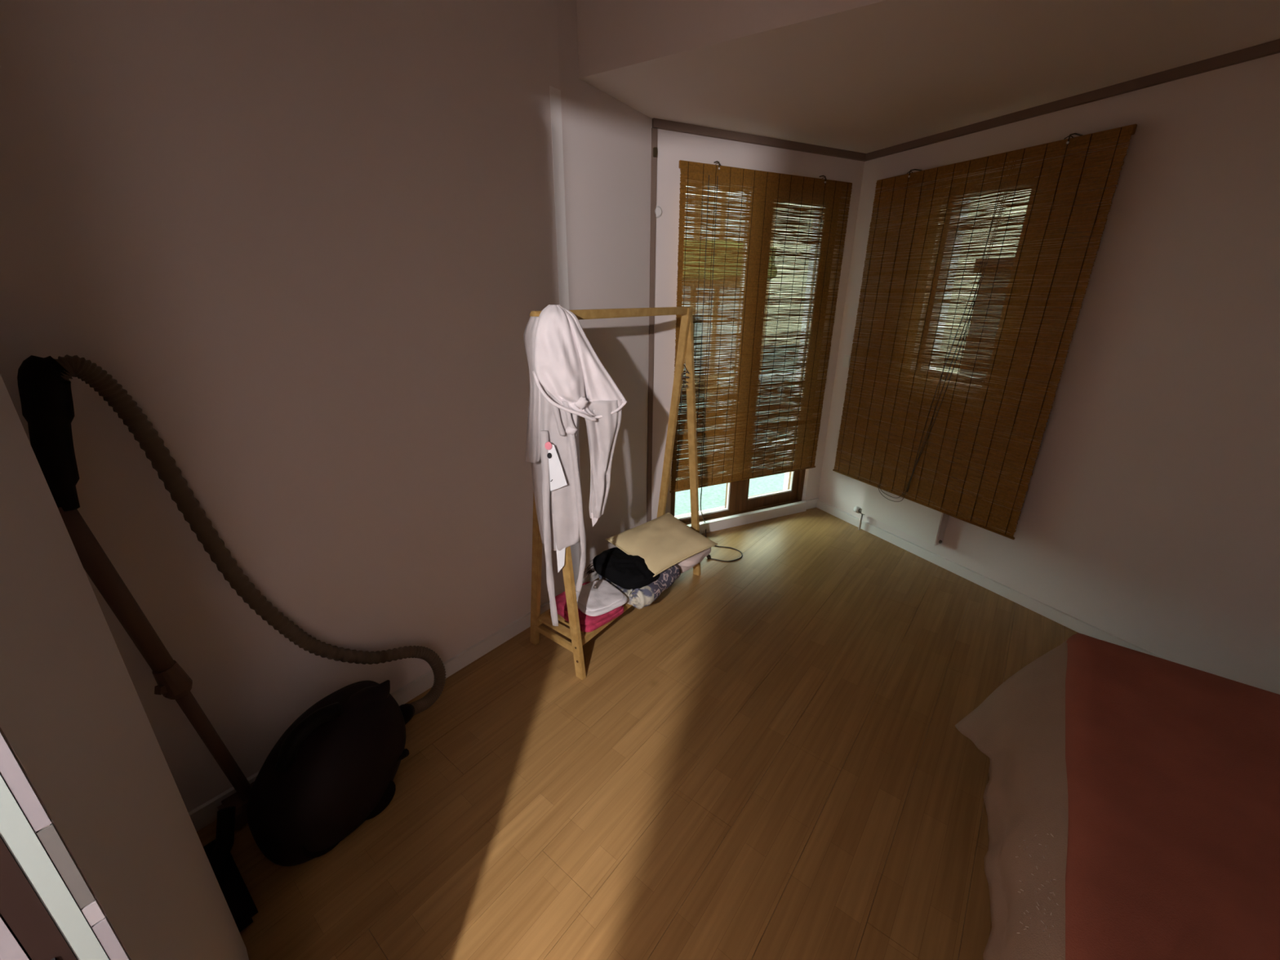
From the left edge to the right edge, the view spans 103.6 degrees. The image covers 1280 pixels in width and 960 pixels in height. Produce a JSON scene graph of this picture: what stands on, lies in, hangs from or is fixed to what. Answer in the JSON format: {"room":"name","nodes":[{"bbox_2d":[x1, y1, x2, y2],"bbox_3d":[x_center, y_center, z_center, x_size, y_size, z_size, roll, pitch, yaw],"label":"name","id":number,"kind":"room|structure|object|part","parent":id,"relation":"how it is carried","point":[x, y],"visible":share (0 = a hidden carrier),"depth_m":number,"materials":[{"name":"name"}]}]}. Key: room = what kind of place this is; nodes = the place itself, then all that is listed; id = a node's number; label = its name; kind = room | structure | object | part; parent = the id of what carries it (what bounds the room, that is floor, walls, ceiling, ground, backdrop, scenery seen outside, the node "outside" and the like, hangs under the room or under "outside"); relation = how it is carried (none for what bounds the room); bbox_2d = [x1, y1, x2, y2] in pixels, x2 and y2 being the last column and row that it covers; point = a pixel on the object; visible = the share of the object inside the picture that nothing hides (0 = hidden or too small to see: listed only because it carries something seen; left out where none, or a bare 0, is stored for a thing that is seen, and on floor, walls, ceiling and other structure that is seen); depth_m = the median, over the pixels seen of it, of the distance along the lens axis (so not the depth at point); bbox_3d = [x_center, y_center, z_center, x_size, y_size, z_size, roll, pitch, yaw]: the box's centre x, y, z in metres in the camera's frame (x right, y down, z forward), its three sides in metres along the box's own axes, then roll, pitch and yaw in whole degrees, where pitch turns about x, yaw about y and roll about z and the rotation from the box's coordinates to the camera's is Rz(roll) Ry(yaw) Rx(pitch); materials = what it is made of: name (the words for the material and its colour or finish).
{"room":"bedroom","nodes":[
{"label":"bedroom","id":0,"kind":"room"},
{"bbox_2d":[0,0,564,812],"bbox_3d":[-0.970,-0.362,1.653,0.250,2.720,1.810,16,25,36],"label":"wall","id":1,"kind":"structure","parent":0,"point":[313,243],"depth_m":1.42,"materials":[{"name":"white paint"}]},
{"bbox_2d":[188,585,576,831],"bbox_3d":[-0.851,0.807,2.030,0.014,0.068,1.730,16,25,36],"label":"baseboard","id":2,"kind":"structure","parent":1,"relation":"attached to","point":[205,814],"depth_m":2.03,"materials":[{"name":"white paint"}]},
{"bbox_2d":[549,85,579,585],"bbox_3d":[-0.328,-0.462,2.267,0.005,2.157,0.056,16,25,36],"label":"trim","id":3,"kind":"structure","parent":1,"relation":"attached to","point":[555,94],"depth_m":2.03,"materials":[{"name":"white paint"}]},
{"bbox_2d":[556,0,652,580],"bbox_3d":[-0.197,-0.710,2.612,0.220,2.720,0.780,13,23,30],"label":"wall","id":4,"kind":"structure","parent":0,"point":[606,142],"depth_m":2.38,"materials":[{"name":"white paint"}]},
{"bbox_2d":[582,571,598,583],"bbox_3d":[-0.127,0.474,2.947,0.014,0.068,0.700,13,23,30],"label":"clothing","id":5,"kind":"structure","parent":4,"relation":"attached to","point":[592,577],"depth_m":2.73,"materials":[{"name":"white fabric"}]},
{"bbox_2d":[646,127,657,522],"bbox_3d":[0.061,-0.651,2.839,0.028,2.257,0.014,-9,22,-24],"label":"trim","id":6,"kind":"structure","parent":4,"relation":"attached to","point":[654,131],"depth_m":2.75,"materials":[{"name":"brown"}]},
{"bbox_2d":[653,146,657,157],"bbox_3d":[0.074,-1.610,2.473,0.016,0.040,0.016,-9,22,-24],"label":"latch","id":7,"kind":"object","parent":4,"relation":"attached to","point":[655,148],"visible":1,"depth_m":2.47,"materials":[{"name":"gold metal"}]},
{"bbox_2d":[196,507,1077,959],"bbox_3d":[1.183,1.020,1.765,4.050,0.120,3.915,16,25,36],"label":"floor","id":8,"kind":"structure","parent":0,"point":[766,757],"depth_m":1.63,"materials":[{"name":"brown wood"}]},
{"bbox_2d":[17,354,446,932],"bbox_3d":[-0.928,0.349,1.380,0.405,1.376,0.860,16,25,36],"label":"vacuum cleaner","id":9,"kind":"object","parent":8,"relation":"on","point":[333,770],"visible":0.98,"depth_m":1.36,"materials":[{"name":"black plastic"}]},
{"bbox_3d":[-1.231,-0.095,1.064,0.080,0.329,0.104,16,25,36],"label":"handle","id":10,"kind":"part","parent":9,"relation":"part of","materials":[{"name":"black plastic"}]},
{"bbox_3d":[-0.866,0.713,1.560,0.137,0.145,0.144,6,21,15],"label":"carry handle","id":11,"kind":"part","parent":9,"relation":"part of","materials":[{"name":"black plastic"}]},
{"bbox_2d":[529,306,701,679],"bbox_3d":[-0.064,-0.028,2.320,0.387,1.445,1.041,16,25,36],"label":"clothes rack","id":12,"kind":"object","parent":8,"relation":"on","point":[685,352],"visible":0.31,"depth_m":2.24,"materials":[{"name":"brown wood"}]},
{"bbox_3d":[-0.404,0.089,2.001,0.228,1.442,0.024,16,25,36],"label":"leg","id":13,"kind":"part","parent":12,"relation":"part of","materials":[{"name":"brown wood"}]},
{"bbox_3d":[-0.297,0.130,1.892,0.185,1.442,0.024,16,25,36],"label":"leg","id":14,"kind":"part","parent":12,"relation":"part of","materials":[{"name":"brown wood"}]},
{"bbox_3d":[-0.166,0.496,2.596,0.020,0.036,0.981,15,25,34],"label":"shelf rail","id":15,"kind":"part","parent":12,"relation":"part of","materials":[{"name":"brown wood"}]},
{"bbox_2d":[523,304,626,626],"bbox_3d":[-0.231,-0.006,1.833,0.369,1.193,0.179,1,20,2],"label":"bathrobe","id":16,"kind":"object","parent":12,"relation":"hanging from","point":[569,381],"visible":0.99,"depth_m":1.74,"materials":[{"name":"white fabric"}]},
{"bbox_3d":[-0.328,-0.010,1.896,0.158,0.535,0.063,0,20,0],"label":"panel","id":17,"kind":"part","parent":16,"relation":"part of","materials":[{"name":"white fabric"}]},
{"bbox_2d":[544,441,567,491],"bbox_3d":[-0.290,-0.046,1.740,0.069,0.181,0.008,-3,21,-9],"label":"price tag","id":18,"kind":"object","parent":16,"relation":"attached to","point":[557,477],"visible":1,"depth_m":1.75,"materials":[{"name":"white paper"}]},
{"bbox_2d":[532,304,626,421],"bbox_3d":[-0.222,-0.391,1.695,0.263,0.374,0.251,16,25,36],"label":"hood","id":19,"kind":"object","parent":16,"relation":"attached to","point":[570,381],"depth_m":1.66,"materials":[{"name":"white fabric"}]},
{"bbox_2d":[555,582,623,632],"bbox_3d":[-0.238,0.559,2.274,0.256,0.065,0.294,-19,28,-41],"label":"towel","id":20,"kind":"object","parent":12,"relation":"on","point":[588,624],"visible":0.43,"depth_m":2.18,"materials":[{"name":"pink fabric"}]},
{"bbox_2d":[575,579,626,616],"bbox_3d":[-0.191,0.520,2.252,0.216,0.033,0.229,-14,25,-35],"label":"shirt","id":21,"kind":"object","parent":20,"relation":"on","point":[599,597],"visible":0.85,"depth_m":2.22,"materials":[{"name":"white fabric"}]},
{"bbox_3d":[0.015,0.547,2.461,0.020,0.036,0.982,14,24,32],"label":"shelf rail","id":22,"kind":"part","parent":12,"relation":"part of","materials":[{"name":"brown wood"}]},
{"bbox_3d":[-0.053,-0.688,2.071,0.026,0.034,1.041,14,24,33],"label":"rail","id":23,"kind":"part","parent":12,"relation":"part of","materials":[{"name":"brown wood"}]},
{"bbox_2d":[598,564,680,608],"bbox_3d":[-0.014,0.473,2.476,0.361,0.098,0.352,16,25,36],"label":"blanket","id":24,"kind":"object","parent":12,"relation":"on","point":[643,597],"visible":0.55,"depth_m":2.32,"materials":[{"name":"fabric"}]},
{"bbox_2d":[582,546,659,589],"bbox_3d":[-0.083,0.437,2.441,0.363,0.142,0.275,16,25,36],"label":"jacket","id":25,"kind":"object","parent":24,"relation":"on","point":[627,571],"visible":0.85,"depth_m":2.36,"materials":[{"name":"black fabric"}]},
{"bbox_2d":[605,512,717,577],"bbox_3d":[0.110,0.317,2.582,0.440,0.125,0.375,-15,25,-36],"label":"cushion","id":26,"kind":"object","parent":24,"relation":"on","point":[664,541],"visible":0.97,"depth_m":2.52,"materials":[{"name":"beige fabric"}]},
{"bbox_3d":[0.159,-0.175,2.726,0.200,1.442,0.024,16,25,36],"label":"leg","id":27,"kind":"part","parent":12,"relation":"part of","materials":[{"name":"brown wood"}]},
{"bbox_2d":[680,364,688,412],"bbox_3d":[0.226,-0.458,2.543,0.046,0.242,0.034,16,25,36],"label":"cord tangle","id":28,"kind":"object","parent":12,"relation":"hanging from","point":[683,364],"visible":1,"depth_m":2.52,"materials":[{"name":"grey plastic"}]},
{"bbox_3d":[0.280,-0.151,2.666,0.170,1.442,0.024,16,25,36],"label":"leg","id":29,"kind":"part","parent":12,"relation":"part of","materials":[{"name":"brown wood"}]},
{"bbox_2d":[676,547,711,573],"bbox_3d":[0.182,0.381,2.709,0.368,0.104,0.277,16,25,36],"label":"linens","id":30,"kind":"object","parent":12,"relation":"on","point":[685,565],"visible":0.23,"depth_m":2.56,"materials":[{"name":"beige fabric"}]},
{"bbox_3d":[1.292,1.133,0.698,1.170,0.408,2.030,16,25,36],"label":"bed","id":31,"kind":"object","parent":8,"relation":"on","visible":0,"materials":[{"name":"red fabric"},{"name":"white fabric"}]},
{"bbox_2d":[955,632,1279,959],"bbox_3d":[1.226,1.033,0.774,1.445,0.356,2.170,16,25,36],"label":"bedspread","id":32,"kind":"object","parent":31,"relation":"on","point":[1131,797],"visible":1,"depth_m":1.14,"materials":[{"name":"red fabric"}]},
{"bbox_3d":[1.290,0.915,0.628,1.187,0.032,2.082,16,25,36],"label":"panel","id":33,"kind":"part","parent":32,"relation":"part of","materials":[{"name":"red fabric"}]},
{"bbox_2d":[651,128,864,519],"bbox_3d":[0.701,-0.925,3.214,1.800,2.720,0.240,-9,22,-24],"label":"wall","id":34,"kind":"structure","parent":0,"point":[673,147],"depth_m":2.84,"materials":[{"name":"white paint"}]},
{"bbox_2d":[654,205,662,217],"bbox_3d":[0.090,-1.377,2.583,0.056,0.056,0.014,-9,22,-24],"label":"outlet","id":35,"kind":"object","parent":34,"relation":"attached to","point":[659,211],"visible":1,"depth_m":2.58,"materials":[{"name":"white paint"}]},
{"bbox_2d":[687,497,818,533],"bbox_3d":[0.715,0.272,3.506,1.400,0.072,0.034,-9,22,-24],"label":"baseboard","id":36,"kind":"structure","parent":34,"relation":"attached to","point":[732,521],"depth_m":3.53,"materials":[{"name":"white paint"}]},
{"bbox_2d":[670,168,839,524],"bbox_3d":[0.703,-0.743,3.225,1.178,2.110,0.118,-9,22,-24],"label":"door","id":37,"kind":"structure","parent":34,"relation":"in","point":[737,500],"depth_m":3.51,"materials":[{"name":"brown wood"}]},
{"bbox_2d":[652,118,866,161],"bbox_3d":[0.710,-1.830,2.726,1.440,0.035,0.022,-9,22,-24],"label":"trim","id":38,"kind":"structure","parent":34,"relation":"attached to","point":[662,124],"depth_m":2.67,"materials":[{"name":"brown wood"}]},
{"bbox_2d":[669,160,852,561],"bbox_3d":[0.798,-0.655,3.017,1.180,2.155,0.428,-12,23,-30],"label":"bamboo blind","id":39,"kind":"object","parent":34,"relation":"attached to","point":[697,274],"visible":0.91,"depth_m":3.02,"materials":[{"name":"brown wood"}]},
{"bbox_3d":[0.351,-0.758,2.898,0.007,1.740,0.011,5,21,12],"label":"pull cord","id":40,"kind":"part","parent":39,"relation":"part of","materials":[{"name":"brown fabric"}]},
{"bbox_3d":[0.399,-0.766,2.920,0.007,1.740,0.011,5,21,12],"label":"pull cord","id":41,"kind":"part","parent":39,"relation":"part of","materials":[{"name":"brown fabric"}]},
{"bbox_3d":[0.456,0.269,3.124,0.227,0.343,0.408,-12,24,-31],"label":"pull cord","id":42,"kind":"part","parent":39,"relation":"part of","materials":[{"name":"grey plastic"}]},
{"bbox_3d":[0.723,-0.011,3.377,1.186,0.012,0.013,-9,22,-24],"label":"rail","id":43,"kind":"part","parent":39,"relation":"part of","materials":[{"name":"brown wood"}]},
{"bbox_3d":[0.731,-1.673,2.772,1.182,0.034,0.014,-9,22,-24],"label":"head rail","id":44,"kind":"part","parent":39,"relation":"part of","materials":[{"name":"brown wood"}]},
{"bbox_2d":[576,0,1279,153],"bbox_3d":[1.861,-1.671,1.657,4.150,0.425,2.253,16,25,36],"label":"ceiling","id":45,"kind":"structure","parent":0,"point":[860,76],"depth_m":1.80,"materials":[{"name":"beige paint"}]},
{"bbox_2d":[817,39,1279,694],"bbox_3d":[2.281,-0.425,1.892,0.262,2.720,3.720,-10,23,-25],"label":"wall","id":46,"kind":"structure","parent":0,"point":[1149,517],"depth_m":2.02,"materials":[{"name":"white paint"}]},
{"bbox_2d":[842,354,852,367],"bbox_3d":[1.384,-0.792,3.358,0.012,0.080,0.070,-10,23,-25],"label":"wall switch","id":47,"kind":"object","parent":46,"relation":"attached to","point":[846,358],"visible":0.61,"depth_m":3.36,"materials":[{"name":"white plastic"}]},
{"bbox_2d":[853,431,960,546],"bbox_3d":[1.614,0.088,3.116,0.068,0.700,0.606,-10,23,-25],"label":"radiator","id":48,"kind":"object","parent":46,"relation":"attached to","point":[928,525],"visible":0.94,"depth_m":3.07,"materials":[{"name":"white metal"}]},
{"bbox_2d":[916,177,1034,383],"bbox_3d":[1.780,-1.023,2.678,0.080,0.970,0.430,-10,23,-25],"label":"window","id":49,"kind":"structure","parent":46,"relation":"attached to","point":[938,268],"depth_m":2.77,"materials":[{"name":"brown wood"}]},
{"bbox_2d":[832,124,1137,539],"bbox_3d":[1.650,-0.706,2.732,0.100,1.834,1.172,-10,23,-25],"label":"bamboo blind","id":50,"kind":"object","parent":46,"relation":"attached to","point":[937,294],"visible":1,"depth_m":2.57,"materials":[{"name":"brown wood"}]},
{"bbox_3d":[1.557,0.079,3.123,0.177,0.090,0.099,16,25,36],"label":"pull cord","id":51,"kind":"part","parent":50,"relation":"part of","materials":[{"name":"fabric"}]},
{"bbox_3d":[1.613,0.113,3.017,0.013,0.012,1.172,-10,23,-25],"label":"rail","id":52,"kind":"part","parent":50,"relation":"part of","materials":[{"name":"brown wood"}]},
{"bbox_3d":[1.645,-0.702,2.656,0.004,1.700,0.159,-11,23,-28],"label":"pull cord","id":53,"kind":"part","parent":50,"relation":"part of","materials":[{"name":"brown fabric"}]},
{"bbox_3d":[1.648,-0.699,2.649,0.006,1.700,0.204,-11,23,-28],"label":"pull cord","id":54,"kind":"part","parent":50,"relation":"part of","materials":[{"name":"brown fabric"}]},
{"bbox_3d":[1.649,-0.699,2.650,0.171,1.700,0.070,16,25,36],"label":"pull cord","id":55,"kind":"part","parent":50,"relation":"part of","materials":[{"name":"grey plastic"}]},
{"bbox_3d":[1.633,-1.527,2.417,0.014,0.034,1.168,-10,23,-25],"label":"head rail","id":56,"kind":"part","parent":50,"relation":"part of","materials":[{"name":"brown wood"}]},
{"bbox_2d":[816,500,1168,660],"bbox_3d":[2.104,0.704,2.385,0.016,0.058,3.400,-10,23,-25],"label":"baseboard","id":57,"kind":"structure","parent":46,"relation":"attached to","point":[1050,612],"depth_m":2.74,"materials":[{"name":"white paint"}]},
{"bbox_3d":[0.029,0.302,-0.125,4.076,2.720,0.080,16,25,36],"label":"wall","id":58,"kind":"structure","parent":0,"visible":0},
{"bbox_2d":[0,773,110,959],"bbox_3d":[-0.266,0.453,0.196,0.694,2.010,0.126,16,25,36],"label":"trim","id":59,"kind":"structure","parent":58,"relation":"attached to","point":[28,931],"depth_m":0.41,"materials":[{"name":"white paint"}]},
{"bbox_2d":[0,373,248,959],"bbox_3d":[-0.722,0.295,0.647,0.664,1.972,0.036,19,27,41],"label":"door","id":60,"kind":"structure","parent":58,"relation":"in","point":[82,757],"depth_m":0.59,"materials":[{"name":"grey paint"}]},
{"label":"outside","id":61,"kind":"structure","parent":0,"visible":0},
{"bbox_2d":[675,343,797,515],"bbox_3d":[1.672,-1.911,10.121,38.000,0.100,34.000,16,25,36],"label":"ground","id":62,"kind":"structure","parent":61,"point":[713,496],"depth_m":4.52,"materials":[{"name":"white"}]},
{"bbox_2d":[682,186,777,392],"bbox_3d":[0.190,-2.640,8.669,4.441,5.288,2.515,-9,22,-24],"label":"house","id":63,"kind":"structure","parent":62,"relation":"on","point":[726,242],"depth_m":8.26,"materials":[{"name":"concrete"}]},
{"bbox_2d":[682,239,777,279],"bbox_3d":[1.083,-3.398,7.796,2.168,0.604,0.749,-9,22,-23],"label":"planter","id":64,"kind":"object","parent":63,"relation":"on","point":[690,256],"depth_m":7.50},
{"bbox_2d":[712,372,795,450],"bbox_3d":[1.389,-0.699,5.430,1.340,0.870,0.070,-9,22,-24],"label":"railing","id":65,"kind":"object","parent":62,"relation":"on","point":[793,372],"visible":0.02,"depth_m":5.23,"materials":[{"name":"black metal"}]},
{"bbox_3d":[1.392,-1.079,5.290,1.340,0.060,0.070,-9,22,-24],"label":"rail","id":66,"kind":"part","parent":65,"relation":"part of","materials":[{"name":"white metal"}]},
{"bbox_2d":[764,202,814,344],"bbox_3d":[1.836,-6.977,16.773,14.900,4.800,2.400,-9,22,-24],"label":"house","id":67,"kind":"structure","parent":62,"relation":"on","point":[780,269],"depth_m":17.31,"materials":[{"name":"concrete"}]},
{"bbox_2d":[937,189,1031,373],"bbox_3d":[6.952,-2.970,7.366,2.400,3.870,5.600,-10,23,-25],"label":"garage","id":68,"kind":"structure","parent":62,"relation":"on","point":[968,286],"depth_m":8.14,"materials":[{"name":"concrete"}]},
{"bbox_2d":[962,257,1014,375],"bbox_3d":[3.972,-1.069,4.895,1.600,1.972,0.904,-10,23,-25],"label":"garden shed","id":69,"kind":"object","parent":62,"relation":"on","point":[971,333],"visible":0.02,"depth_m":4.62,"materials":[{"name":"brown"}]}
]}

